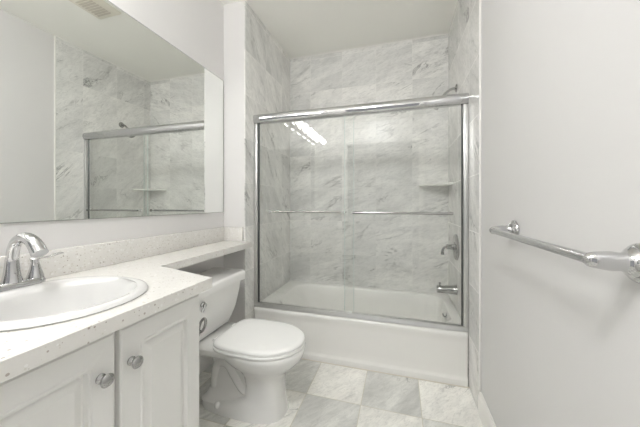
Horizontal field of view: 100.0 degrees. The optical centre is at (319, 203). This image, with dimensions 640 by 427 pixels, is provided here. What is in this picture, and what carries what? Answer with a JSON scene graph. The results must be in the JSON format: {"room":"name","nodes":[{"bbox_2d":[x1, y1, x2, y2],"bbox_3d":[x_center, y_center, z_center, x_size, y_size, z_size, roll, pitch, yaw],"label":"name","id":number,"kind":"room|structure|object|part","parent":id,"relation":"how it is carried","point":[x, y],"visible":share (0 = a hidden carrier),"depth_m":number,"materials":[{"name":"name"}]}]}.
{"room":"bathroom","nodes":[
{"label":"bathroom","id":0,"kind":"room"},
{"bbox_2d":[0,0,223,374],"bbox_3d":[-1.084,-0.182,1.027,0.100,2.652,4.056,0,0,16],"label":"wall","id":1,"kind":"structure","parent":0,"point":[195,28],"depth_m":1.54,"materials":[{"name":"white paint"}]},
{"bbox_2d":[0,0,223,223],"bbox_3d":[-1.084,-0.429,0.837,0.005,0.995,2.492,0,0,16],"label":"wall mirror","id":2,"kind":"object","parent":1,"relation":"attached to","point":[102,116],"visible":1,"depth_m":1.18,"materials":[{"name":"silver mirror"}]},
{"bbox_2d":[0,227,223,281],"bbox_3d":[-1.032,0.229,0.986,0.018,0.104,2.188,0,0,16],"label":"backsplash","id":3,"kind":"structure","parent":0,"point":[74,259],"depth_m":1.24,"materials":[{"name":"stone"}]},
{"bbox_2d":[224,0,289,322],"bbox_3d":[-0.522,-0.182,2.425,0.187,2.652,0.856,0,0,16],"label":"wall","id":4,"kind":"structure","parent":0,"point":[266,64],"depth_m":2.10,"materials":[{"name":"stone"}]},
{"bbox_2d":[220,0,456,58],"bbox_3d":[-0.218,-1.538,0.771,1.905,0.060,4.056,0,0,16],"label":"ceiling","id":5,"kind":"structure","parent":0,"point":[302,28],"depth_m":2.22,"materials":[{"name":"paint"}]},
{"bbox_2d":[199,359,482,426],"bbox_3d":[-0.218,1.169,0.771,1.705,0.050,3.856,0,0,16],"label":"floor","id":6,"kind":"structure","parent":0,"point":[319,394],"depth_m":1.55,"materials":[{"name":"tile"}]},
{"bbox_2d":[0,294,198,426],"bbox_3d":[-0.880,0.733,0.480,0.596,0.822,1.262,0,0,16],"label":"vanity cabinet","id":7,"kind":"object","parent":6,"relation":"on","point":[145,372],"visible":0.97,"depth_m":0.72,"materials":[{"name":"paint"}]},
{"bbox_3d":[-0.587,0.678,0.564,0.022,0.681,0.298,0,0,16],"label":"door","id":8,"kind":"part","parent":7,"relation":"part of","materials":[{"name":"paint"}]},
{"bbox_3d":[-0.532,0.437,0.665,0.032,0.033,0.033,0,0,16],"label":"knob","id":9,"kind":"part","parent":7,"relation":"part of","materials":[{"name":"silver metal"}]},
{"bbox_2d":[0,227,251,382],"bbox_3d":[-0.753,0.248,0.904,0.600,0.143,2.188,0,0,16],"label":"countertop","id":10,"kind":"structure","parent":7,"relation":"on","point":[154,260],"depth_m":1.01,"materials":[{"name":"stone"}]},
{"bbox_2d":[0,232,63,291],"bbox_3d":[-0.957,0.178,0.855,0.199,0.176,0.200,0,0,-25],"label":"faucet","id":11,"kind":"object","parent":10,"relation":"on","point":[12,278],"visible":1,"depth_m":0.84,"materials":[{"name":"silver metal"}]},
{"bbox_3d":[-0.977,0.257,0.852,0.054,0.018,0.164,0,0,16],"label":"plate","id":12,"kind":"part","parent":11,"relation":"part of","materials":[{"name":"silver metal"}]},
{"bbox_3d":[-0.917,0.170,0.835,0.175,0.161,0.050,0,0,16],"label":"spout","id":13,"kind":"part","parent":11,"relation":"part of","materials":[{"name":"silver metal"}]},
{"bbox_3d":[-0.961,0.216,0.907,0.044,0.071,0.044,0,0,16],"label":"handle","id":14,"kind":"part","parent":11,"relation":"part of","materials":[{"name":"silver metal"}]},
{"bbox_3d":[-0.949,0.183,0.935,0.016,0.015,0.086,0,0,26],"label":"lever","id":15,"kind":"part","parent":11,"relation":"part of","materials":[{"name":"silver metal"}]},
{"bbox_2d":[0,276,147,331],"bbox_3d":[-0.769,0.352,0.792,0.456,0.171,0.416,0,0,16],"label":"sink","id":16,"kind":"object","parent":10,"relation":"in","point":[50,302],"visible":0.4,"depth_m":0.86,"materials":[{"name":"ceramic"}]},
{"bbox_3d":[-0.509,0.437,0.741,0.032,0.033,0.033,0,0,16],"label":"knob","id":17,"kind":"part","parent":7,"relation":"part of","materials":[{"name":"silver metal"}]},
{"bbox_3d":[-0.499,0.678,0.863,0.022,0.681,0.298,0,0,16],"label":"door","id":18,"kind":"part","parent":7,"relation":"part of","materials":[{"name":"paint"}]},
{"bbox_2d":[199,317,206,335],"bbox_3d":[-0.506,0.530,1.065,0.052,0.140,0.099,0,0,45],"label":"toilet paper holder","id":19,"kind":"object","parent":7,"relation":"attached to","point":[204,319],"visible":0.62,"depth_m":1.08,"materials":[{"name":"silver metal"}]},
{"bbox_2d":[197,267,305,423],"bbox_3d":[-0.447,0.794,1.550,0.752,0.699,0.476,0,0,16],"label":"toilet","id":20,"kind":"object","parent":6,"relation":"on","point":[252,358],"visible":0.94,"depth_m":1.45,"materials":[{"name":"white ceramic"}]},
{"bbox_3d":[-0.687,0.640,1.621,0.235,0.274,0.432,0,0,16],"label":"tank","id":21,"kind":"part","parent":20,"relation":"part of","materials":[{"name":"white ceramic"}]},
{"bbox_3d":[-0.682,0.473,1.619,0.261,0.057,0.476,0,0,16],"label":"tank lid","id":22,"kind":"part","parent":20,"relation":"part of","materials":[{"name":"white ceramic"}]},
{"bbox_3d":[-0.318,0.768,1.512,0.479,0.018,0.374,0,0,16],"label":"seat","id":23,"kind":"part","parent":20,"relation":"part of","materials":[{"name":"white plastic"}]},
{"bbox_3d":[-0.318,0.745,1.512,0.477,0.022,0.372,0,0,16],"label":"seat lid","id":24,"kind":"part","parent":20,"relation":"part of","materials":[{"name":"white plastic"}]},
{"bbox_2d":[254,280,467,386],"bbox_3d":[0.307,0.974,2.236,1.504,0.340,0.744,0,0,16],"label":"bathtub","id":25,"kind":"object","parent":6,"relation":"on","point":[427,353],"visible":0.8,"depth_m":1.91,"materials":[{"name":"ceramic"}]},
{"bbox_2d":[253,93,468,331],"bbox_3d":[0.211,0.055,1.911,1.507,1.495,0.124,0,0,18],"label":"shower door","id":26,"kind":"structure","parent":25,"relation":"on","point":[462,99],"depth_m":1.84,"materials":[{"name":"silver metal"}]},
{"bbox_3d":[0.209,-0.658,1.905,1.506,0.068,0.058,0,0,16],"label":"header rail","id":27,"kind":"part","parent":26,"relation":"part of","materials":[{"name":"silver metal"}]},
{"bbox_2d":[290,34,447,293],"bbox_3d":[0.341,-0.182,2.669,1.705,2.652,0.100,0,0,16],"label":"wall","id":28,"kind":"structure","parent":0,"point":[395,153],"depth_m":2.56,"materials":[{"name":"stone"}]},
{"bbox_2d":[245,0,457,59],"bbox_3d":[0.278,-1.505,2.137,1.510,0.006,0.956,0,0,16],"label":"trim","id":29,"kind":"structure","parent":28,"relation":"attached to","point":[245,0],"depth_m":2.49,"materials":[{"name":"white paint"}]},
{"bbox_2d":[448,0,639,426],"bbox_3d":[0.644,-0.182,0.517,0.108,2.652,4.056,0,0,16],"label":"wall","id":30,"kind":"structure","parent":0,"point":[560,79],"depth_m":0.79,"materials":[{"name":"white paint"}]},
{"bbox_2d":[301,358,469,387],"bbox_3d":[0.201,1.142,1.876,1.510,0.004,0.007,0,0,16],"label":"trim","id":31,"kind":"structure","parent":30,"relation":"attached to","point":[301,358],"depth_m":1.80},
{"bbox_2d":[419,182,452,186],"bbox_3d":[0.983,-0.161,2.298,0.245,0.018,0.245,0,0,16],"label":"soap shelf","id":32,"kind":"object","parent":30,"relation":"attached to","point":[441,183],"visible":1,"depth_m":2.27,"materials":[{"name":"stone"}]},
{"bbox_2d":[434,84,456,109],"bbox_3d":[0.946,-0.810,2.059,0.183,0.181,0.068,0,0,16],"label":"shower","id":33,"kind":"object","parent":30,"relation":"attached to","point":[455,87],"visible":0.57,"depth_m":2.04,"materials":[{"name":"silver metal"}]},
{"bbox_3d":[0.970,-0.831,2.051,0.121,0.100,0.020,0,0,16],"label":"shower arm","id":34,"kind":"part","parent":33,"relation":"part of","materials":[{"name":"silver metal"}]},
{"bbox_2d":[436,282,457,294],"bbox_3d":[0.966,0.649,2.053,0.142,0.089,0.076,0,0,16],"label":"tub spout","id":35,"kind":"object","parent":30,"relation":"attached to","point":[448,289],"visible":1,"depth_m":2.03,"materials":[{"name":"silver metal"}]},
{"bbox_2d":[441,234,458,259],"bbox_3d":[0.980,0.332,2.049,0.112,0.196,0.196,0,0,16],"label":"shower valve","id":36,"kind":"object","parent":30,"relation":"attached to","point":[454,246],"visible":1,"depth_m":2.02,"materials":[{"name":"silver metal"}]},
{"bbox_2d":[479,0,480,391],"bbox_3d":[0.868,-0.244,1.457,0.009,2.527,0.014,0,0,16],"label":"trim","id":37,"kind":"structure","parent":30,"relation":"attached to","point":[479,0],"depth_m":1.45,"materials":[{"name":"white paint"}]},
{"bbox_2d":[478,392,495,426],"bbox_3d":[0.461,1.081,0.083,0.013,0.125,2.879,0,0,16],"label":"baseboard","id":38,"kind":"structure","parent":30,"relation":"attached to","point":[485,416],"depth_m":1.37,"materials":[{"name":"white paint"}]},
{"bbox_2d":[489,220,639,283],"bbox_3d":[0.624,0.105,0.767,0.089,0.082,0.629,0,0,16],"label":"towel bar","id":39,"kind":"object","parent":30,"relation":"attached to","point":[627,261],"visible":1,"depth_m":0.50,"materials":[{"name":"silver metal"}]},
{"bbox_3d":[0.703,0.101,1.034,0.088,0.074,0.074,0,0,16],"label":"post","id":40,"kind":"part","parent":39,"relation":"part of","materials":[{"name":"silver metal"}]},
{"bbox_3d":[0.545,0.110,0.501,0.088,0.074,0.074,0,0,16],"label":"post","id":41,"kind":"part","parent":39,"relation":"part of","materials":[{"name":"silver metal"}]}
]}

